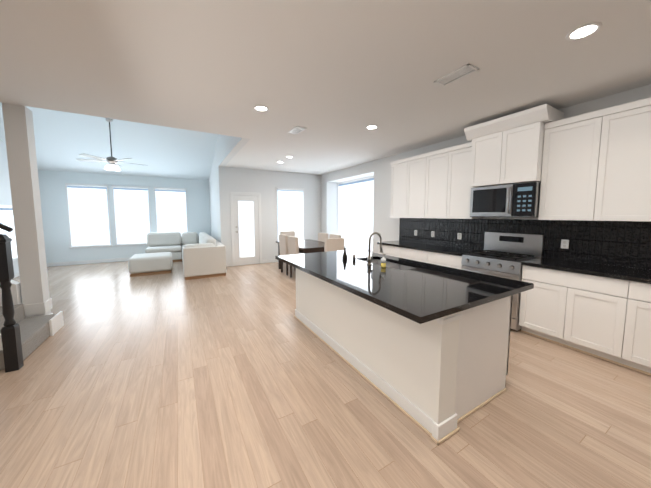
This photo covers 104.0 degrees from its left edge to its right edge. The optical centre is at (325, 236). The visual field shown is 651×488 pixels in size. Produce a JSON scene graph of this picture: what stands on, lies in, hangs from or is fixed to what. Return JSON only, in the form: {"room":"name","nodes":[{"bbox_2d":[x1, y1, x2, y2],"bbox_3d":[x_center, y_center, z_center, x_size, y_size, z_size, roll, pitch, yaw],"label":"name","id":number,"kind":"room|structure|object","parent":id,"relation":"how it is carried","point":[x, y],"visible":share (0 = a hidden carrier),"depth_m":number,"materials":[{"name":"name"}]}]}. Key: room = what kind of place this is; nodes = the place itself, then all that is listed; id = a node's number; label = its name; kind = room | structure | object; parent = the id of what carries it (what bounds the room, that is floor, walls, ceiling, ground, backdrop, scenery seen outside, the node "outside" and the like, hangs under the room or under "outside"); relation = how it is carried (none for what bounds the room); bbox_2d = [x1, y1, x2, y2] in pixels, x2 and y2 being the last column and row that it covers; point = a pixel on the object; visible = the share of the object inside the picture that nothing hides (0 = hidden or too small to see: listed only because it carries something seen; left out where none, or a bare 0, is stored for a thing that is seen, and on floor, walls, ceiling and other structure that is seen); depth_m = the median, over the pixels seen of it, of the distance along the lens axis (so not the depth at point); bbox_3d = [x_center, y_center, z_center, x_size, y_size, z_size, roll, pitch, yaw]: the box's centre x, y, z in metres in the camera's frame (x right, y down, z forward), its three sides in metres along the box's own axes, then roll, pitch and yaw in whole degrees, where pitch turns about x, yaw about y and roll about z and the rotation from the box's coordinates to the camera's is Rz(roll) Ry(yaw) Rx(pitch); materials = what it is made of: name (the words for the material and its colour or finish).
{"room":"kitchen and dining room","nodes":[
{"label":"kitchen and dining room","id":0,"kind":"room"},
{"bbox_2d":[0,139,18,272],"bbox_3d":[-4.922,-1.042,1.409,0.150,4.830,13.400,-3,6,-30],"label":"wall","id":1,"kind":"structure","parent":0,"point":[5,195],"depth_m":5.91,"materials":[{"name":"white paint"}]},
{"bbox_2d":[0,204,17,260],"bbox_3d":[-7.258,-0.061,5.760,0.059,1.322,1.300,-3,6,-30],"label":"window","id":2,"kind":"structure","parent":1,"relation":"in","point":[6,216],"depth_m":5.94,"materials":[{"name":"white glass"}]},
{"bbox_2d":[0,102,217,179],"bbox_3d":[-4.799,-2.770,5.681,4.470,2.150,5.900,-3,6,-30],"label":"ceiling","id":3,"kind":"structure","parent":0,"point":[63,140],"depth_m":6.74,"materials":[{"name":"white paint"}]},
{"bbox_2d":[76,118,147,172],"bbox_3d":[-4.852,-2.042,5.770,1.299,1.185,1.241,-3,6,-30],"label":"ceiling fan","id":4,"kind":"object","parent":3,"relation":"hanging from","point":[111,161],"visible":0.98,"depth_m":5.68,"materials":[{"name":"silver metal"}]},
{"bbox_2d":[38,170,210,262],"bbox_3d":[-6.238,-0.714,8.354,4.770,3.000,0.150,-3,6,-30],"label":"wall","id":5,"kind":"structure","parent":0,"point":[54,213],"depth_m":7.83,"materials":[{"name":"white paint"}]},
{"bbox_2d":[46,257,130,266],"bbox_3d":[-6.197,0.732,8.405,4.470,0.110,0.014,-3,6,-30],"label":"baseboard","id":6,"kind":"structure","parent":5,"relation":"attached to","point":[86,262],"depth_m":7.77,"materials":[{"name":"white wood"}]},
{"bbox_2d":[65,183,112,248],"bbox_3d":[-7.155,-0.618,7.707,1.000,1.922,0.059,-3,6,-30],"label":"living room window","id":7,"kind":"structure","parent":5,"relation":"in","point":[88,211],"depth_m":7.70,"materials":[{"name":"white glass"}]},
{"bbox_2d":[112,185,151,245],"bbox_3d":[-6.241,-0.662,8.233,1.000,1.922,0.059,-3,6,-30],"label":"living room window","id":8,"kind":"structure","parent":5,"relation":"in","point":[132,214],"depth_m":8.22,"materials":[{"name":"white glass"}]},
{"bbox_2d":[154,187,188,235],"bbox_3d":[-5.298,-0.709,8.777,1.000,1.922,0.059,-3,6,-30],"label":"living room window","id":9,"kind":"structure","parent":5,"relation":"in","point":[171,212],"depth_m":8.75,"materials":[{"name":"white glass"}]},
{"bbox_2d":[209,134,249,262],"bbox_3d":[-2.837,-1.518,7.013,0.150,4.830,5.750,-3,6,-30],"label":"wall","id":10,"kind":"structure","parent":0,"point":[228,149],"depth_m":7.20,"materials":[{"name":"white paint"}]},
{"bbox_2d":[224,167,320,265],"bbox_3d":[-1.357,-0.619,8.180,3.500,2.840,0.150,-3,6,-30],"label":"wall","id":11,"kind":"structure","parent":0,"point":[265,183],"depth_m":7.88,"materials":[{"name":"white paint"}]},
{"bbox_2d":[230,192,261,265],"bbox_3d":[-2.316,-0.215,7.503,0.880,2.150,0.115,-3,6,-30],"label":"back door","id":12,"kind":"structure","parent":11,"relation":"in","point":[246,236],"depth_m":7.53,"materials":[{"name":"white"}]},
{"bbox_2d":[262,259,277,262],"bbox_3d":[-1.052,0.734,8.377,2.090,0.110,0.014,-3,6,-30],"label":"baseboard","id":13,"kind":"structure","parent":11,"relation":"attached to","point":[269,260],"depth_m":7.96,"materials":[{"name":"white wood"}]},
{"bbox_2d":[276,187,303,240],"bbox_3d":[-1.113,-0.684,8.193,1.000,1.752,0.059,-3,6,-30],"label":"dining room window","id":14,"kind":"structure","parent":11,"relation":"in","point":[289,209],"depth_m":8.17,"materials":[{"name":"white glass"}]},
{"bbox_2d":[0,261,650,487],"bbox_3d":[-1.370,1.247,3.578,8.270,0.100,13.550,-3,6,-30],"label":"floor","id":15,"kind":"structure","parent":0,"point":[240,376],"depth_m":1.97,"materials":[{"name":"brown wood"}]},
{"bbox_2d":[2,103,52,317],"bbox_3d":[-3.861,-0.205,3.308,0.218,2.840,0.218,-3,6,-30],"label":"column","id":16,"kind":"structure","parent":15,"relation":"on","point":[24,182],"depth_m":3.24,"materials":[{"name":"white paint"}]},
{"bbox_2d":[0,223,63,372],"bbox_3d":[-4.137,0.123,2.403,2.002,2.341,1.262,-3,6,-30],"label":"stairs","id":17,"kind":"structure","parent":15,"relation":"on","point":[22,338],"depth_m":2.47,"materials":[{"name":"wood"}]},
{"bbox_2d":[128,252,172,276],"bbox_3d":[-4.560,0.707,6.695,0.900,0.450,0.900,-3,6,-30],"label":"ottoman","id":18,"kind":"object","parent":15,"relation":"on","point":[144,264],"visible":1,"depth_m":6.34,"materials":[{"name":"white fabric"}]},
{"bbox_2d":[145,232,226,279],"bbox_3d":[-4.168,0.416,7.344,1.890,0.920,3.670,-3,6,-30],"label":"sofa","id":19,"kind":"object","parent":15,"relation":"on","point":[202,255],"visible":0.98,"depth_m":6.20,"materials":[{"name":"white fabric"}]},
{"bbox_2d":[279,234,295,275],"bbox_3d":[-0.886,0.447,6.509,0.472,1.000,0.450,-3,6,-30],"label":"chair","id":20,"kind":"object","parent":15,"relation":"on","point":[283,243],"visible":0.48,"depth_m":6.31,"materials":[{"name":"beige fabric"}]},
{"bbox_2d":[280,231,299,253],"bbox_3d":[-1.042,0.359,7.537,0.450,1.000,0.472,-3,6,-30],"label":"chair","id":21,"kind":"object","parent":15,"relation":"on","point":[290,233],"visible":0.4,"depth_m":7.65,"materials":[{"name":"beige fabric"}]},
{"bbox_2d":[288,236,298,277],"bbox_3d":[-0.576,0.492,5.974,0.472,1.000,0.450,-3,6,-30],"label":"chair","id":22,"kind":"object","parent":15,"relation":"on","point":[293,244],"visible":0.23,"depth_m":5.80,"materials":[{"name":"beige fabric"}]},
{"bbox_2d":[276,239,324,268],"bbox_3d":[-0.476,0.558,6.560,1.050,0.770,1.800,-3,6,-30],"label":"dining table","id":23,"kind":"object","parent":15,"relation":"on","point":[309,246],"visible":0.44,"depth_m":6.03,"materials":[{"name":"brown wood"}]},
{"bbox_2d":[318,233,327,241],"bbox_3d":[-0.235,0.415,6.884,0.472,1.000,0.450,-3,6,-30],"label":"chair","id":24,"kind":"object","parent":15,"relation":"on","point":[322,237],"visible":0.25,"depth_m":6.90,"materials":[{"name":"beige fabric"}]},
{"bbox_2d":[324,238,343,251],"bbox_3d":[0.095,0.526,5.577,0.450,1.000,0.472,-3,6,-30],"label":"chair","id":25,"kind":"object","parent":15,"relation":"on","point":[334,244],"visible":0.29,"depth_m":5.33,"materials":[{"name":"beige fabric"}]},
{"bbox_2d":[329,234,340,238],"bbox_3d":[0.075,0.460,6.349,0.472,1.000,0.450,-3,6,-30],"label":"chair","id":26,"kind":"object","parent":15,"relation":"on","point":[334,236],"visible":0.21,"depth_m":6.41,"materials":[{"name":"beige fabric"}]},
{"bbox_2d":[378,245,396,256],"bbox_3d":[1.560,0.608,5.314,0.606,0.880,0.690,-3,6,-30],"label":"base cabinet","id":27,"kind":"object","parent":15,"relation":"on","point":[390,250],"depth_m":5.14,"materials":[{"name":"white wood"}]},
{"bbox_2d":[294,268,519,444],"bbox_3d":[0.585,0.812,2.925,1.060,0.879,2.426,-3,6,-30],"label":"kitchen island","id":28,"kind":"object","parent":15,"relation":"on","point":[424,346],"depth_m":1.98,"materials":[{"name":"white paint"}]},
{"bbox_2d":[275,252,498,323],"bbox_3d":[0.275,0.367,2.713,0.830,0.040,2.480,-3,6,-30],"label":"island countertop","id":29,"kind":"structure","parent":28,"relation":"on","point":[423,299],"depth_m":2.05,"materials":[{"name":"black stone"}]},
{"bbox_2d":[342,248,355,259],"bbox_3d":[0.299,0.223,3.286,0.122,0.150,0.162,-3,6,-30],"label":"decorative bottle","id":30,"kind":"object","parent":29,"relation":"on","point":[344,256],"visible":1,"depth_m":3.29,"materials":[{"name":"grey glass"}]},
{"bbox_2d":[381,254,385,267],"bbox_3d":[0.638,0.266,2.799,0.059,0.146,0.056,-3,6,-30],"label":"soap bottle","id":31,"kind":"object","parent":29,"relation":"on","point":[383,261],"visible":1,"depth_m":2.78,"materials":[{"name":"yellow plastic"}]},
{"bbox_2d":[371,256,414,267],"bbox_3d":[0.754,0.456,3.103,0.412,0.226,0.852,-3,6,-30],"label":"sink","id":32,"kind":"object","parent":29,"relation":"in","point":[390,263],"depth_m":3.18,"materials":[{"name":"silver metal"}]},
{"bbox_2d":[339,249,533,299],"bbox_3d":[0.881,0.338,3.062,0.570,0.040,2.480,-3,6,-30],"label":"island countertop","id":33,"kind":"structure","parent":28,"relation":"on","point":[505,287],"depth_m":2.38,"materials":[{"name":"black stone"}]},
{"bbox_2d":[397,249,424,261],"bbox_3d":[1.856,0.652,4.802,0.606,0.880,0.744,-3,6,-30],"label":"base cabinet","id":34,"kind":"object","parent":15,"relation":"on","point":[411,254],"depth_m":4.63,"materials":[{"name":"white wood"}]},
{"bbox_2d":[425,253,461,268],"bbox_3d":[2.150,0.695,4.295,0.606,0.880,0.679,-3,6,-30],"label":"base cabinet","id":35,"kind":"object","parent":15,"relation":"on","point":[442,259],"depth_m":4.08,"materials":[{"name":"white wood"}]},
{"bbox_2d":[377,241,481,256],"bbox_3d":[1.842,0.194,4.758,0.636,0.040,1.859,-3,6,-30],"label":"countertop","id":36,"kind":"structure","parent":35,"relation":"on","point":[456,252],"depth_m":4.49,"materials":[{"name":"black stone"}]},
{"bbox_2d":[461,232,543,330],"bbox_3d":[2.462,0.578,3.629,0.688,1.225,0.754,-3,6,-30],"label":"range","id":37,"kind":"object","parent":15,"relation":"on","point":[503,255],"visible":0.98,"depth_m":3.52,"materials":[{"name":"silver metal"}]},
{"bbox_2d":[519,265,616,360],"bbox_3d":[2.936,0.810,2.941,0.606,0.880,0.929,-3,6,-30],"label":"base cabinet","id":38,"kind":"object","parent":15,"relation":"on","point":[602,311],"depth_m":2.79,"materials":[{"name":"white wood"}]},
{"bbox_2d":[521,257,650,284],"bbox_3d":[3.446,0.429,1.994,0.636,0.040,3.017,-3,6,-30],"label":"countertop","id":39,"kind":"structure","parent":38,"relation":"on","point":[594,270],"depth_m":2.74,"materials":[{"name":"black stone"}]},
{"bbox_2d":[609,281,650,375],"bbox_3d":[3.375,0.874,2.184,0.606,0.880,1.074,-3,6,-30],"label":"base cabinet","id":40,"kind":"object","parent":15,"relation":"on","point":[630,343],"depth_m":2.41,"materials":[{"name":"white wood"}]},
{"bbox_2d":[0,0,650,174],"bbox_3d":[-0.654,-1.615,2.243,8.120,0.150,10.650,-3,6,-30],"label":"ceiling","id":41,"kind":"structure","parent":0,"point":[335,78],"depth_m":2.28,"materials":[{"name":"white paint"}]},
{"bbox_2d":[254,105,268,111],"bbox_3d":[-0.814,-1.619,3.222,0.190,0.006,0.190,-3,6,-30],"label":"recessed light","id":42,"kind":"object","parent":41,"relation":"in","point":[261,108],"visible":1,"depth_m":3.22,"materials":[{"name":"white"}]},
{"bbox_2d":[288,126,306,134],"bbox_3d":[-0.457,-1.689,4.061,0.170,0.008,0.360,-3,6,-30],"label":"ceiling vent","id":43,"kind":"object","parent":41,"relation":"in","point":[296,130],"visible":1,"depth_m":4.05,"materials":[{"name":"white metal"}]},
{"bbox_2d":[365,125,377,129],"bbox_3d":[0.712,-1.678,3.917,0.190,0.006,0.190,-3,6,-30],"label":"recessed light","id":44,"kind":"object","parent":41,"relation":"in","point":[370,127],"visible":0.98,"depth_m":3.92,"materials":[{"name":"white plastic"}]},
{"bbox_2d":[434,63,479,85],"bbox_3d":[1.258,-1.553,2.459,0.170,0.008,0.360,-3,6,-30],"label":"ceiling vent","id":45,"kind":"object","parent":41,"relation":"in","point":[459,73],"visible":1,"depth_m":2.44,"materials":[{"name":"white metal"}]},
{"bbox_2d":[566,22,601,40],"bbox_3d":[1.898,-1.504,1.873,0.190,0.006,0.190,-3,6,-30],"label":"recessed light","id":46,"kind":"object","parent":41,"relation":"in","point":[584,31],"visible":1,"depth_m":1.87,"materials":[{"name":"white plastic"}]},
{"bbox_2d":[321,84,650,266],"bbox_3d":[2.802,-0.302,4.447,0.750,2.840,10.800,-3,6,-30],"label":"wall","id":47,"kind":"structure","parent":0,"point":[385,226],"depth_m":6.08,"materials":[{"name":"white paint"}]},
{"bbox_2d":[338,176,373,251],"bbox_3d":[1.013,-0.664,7.668,0.058,2.116,2.336,-3,6,-30],"label":"kitchen window","id":48,"kind":"structure","parent":47,"relation":"in","point":[355,212],"depth_m":7.77,"materials":[{"name":"white glass"}]},
{"bbox_2d":[390,158,405,216],"bbox_3d":[1.657,-0.975,5.291,0.327,1.180,0.499,-3,6,-30],"label":"upper cabinet","id":49,"kind":"object","parent":47,"relation":"attached to","point":[396,166],"depth_m":5.28,"materials":[{"name":"white wood"}]},
{"bbox_2d":[402,154,421,217],"bbox_3d":[1.864,-0.945,4.934,0.327,1.180,0.556,-3,6,-30],"label":"upper cabinet","id":50,"kind":"object","parent":47,"relation":"attached to","point":[412,175],"depth_m":4.93,"materials":[{"name":"white wood"}]},
{"bbox_2d":[422,149,445,218],"bbox_3d":[2.085,-0.913,4.553,0.327,1.180,0.556,-3,6,-30],"label":"upper cabinet","id":51,"kind":"object","parent":47,"relation":"attached to","point":[432,161],"depth_m":4.54,"materials":[{"name":"white wood"}]},
{"bbox_2d":[442,143,483,218],"bbox_3d":[2.292,-0.883,4.196,0.327,1.180,0.499,-3,6,-30],"label":"upper cabinet","id":52,"kind":"object","parent":47,"relation":"attached to","point":[455,199],"depth_m":4.17,"materials":[{"name":"white wood"}]},
{"bbox_2d":[462,121,497,188],"bbox_3d":[2.470,-1.173,3.752,0.437,0.865,0.549,-3,6,-30],"label":"upper cabinet","id":53,"kind":"object","parent":47,"relation":"attached to","point":[479,171],"depth_m":3.69,"materials":[{"name":"white wood"}]},
{"bbox_2d":[399,218,650,269],"bbox_3d":[3.065,0.046,3.255,0.012,0.507,5.630,-3,6,-30],"label":"tile backsplash","id":54,"kind":"structure","parent":47,"relation":"attached to","point":[622,243],"depth_m":3.26,"materials":[{"name":"black tile"}]},
{"bbox_2d":[561,239,568,248],"bbox_3d":[3.059,0.099,3.250,0.008,0.115,0.076,-3,6,-30],"label":"electrical outlet","id":55,"kind":"object","parent":54,"relation":"attached to","point":[564,244],"visible":1,"depth_m":3.25,"materials":[{"name":"white plastic"}]},
{"bbox_2d":[494,105,563,184],"bbox_3d":[2.688,-1.142,3.376,0.437,0.865,0.550,-3,6,-30],"label":"upper cabinet","id":56,"kind":"object","parent":47,"relation":"attached to","point":[522,143],"depth_m":3.22,"materials":[{"name":"white wood"}]},
{"bbox_2d":[470,182,540,216],"bbox_3d":[2.566,-0.495,3.612,0.468,0.443,0.821,-3,6,-30],"label":"microwave","id":57,"kind":"object","parent":56,"relation":"attached to","point":[516,200],"visible":0.96,"depth_m":3.44,"materials":[{"name":"silver metal"}]},
{"bbox_2d":[538,112,593,220],"bbox_3d":[2.976,-0.782,3.018,0.327,1.180,0.554,-3,6,-30],"label":"upper cabinet","id":58,"kind":"object","parent":47,"relation":"attached to","point":[563,197],"depth_m":2.96,"materials":[{"name":"white wood"}]},
{"bbox_2d":[582,97,650,221],"bbox_3d":[3.210,-0.748,2.614,0.327,1.180,0.611,-3,6,-30],"label":"upper cabinet","id":59,"kind":"object","parent":47,"relation":"attached to","point":[594,166],"depth_m":2.61,"materials":[{"name":"white wood"}]}
]}

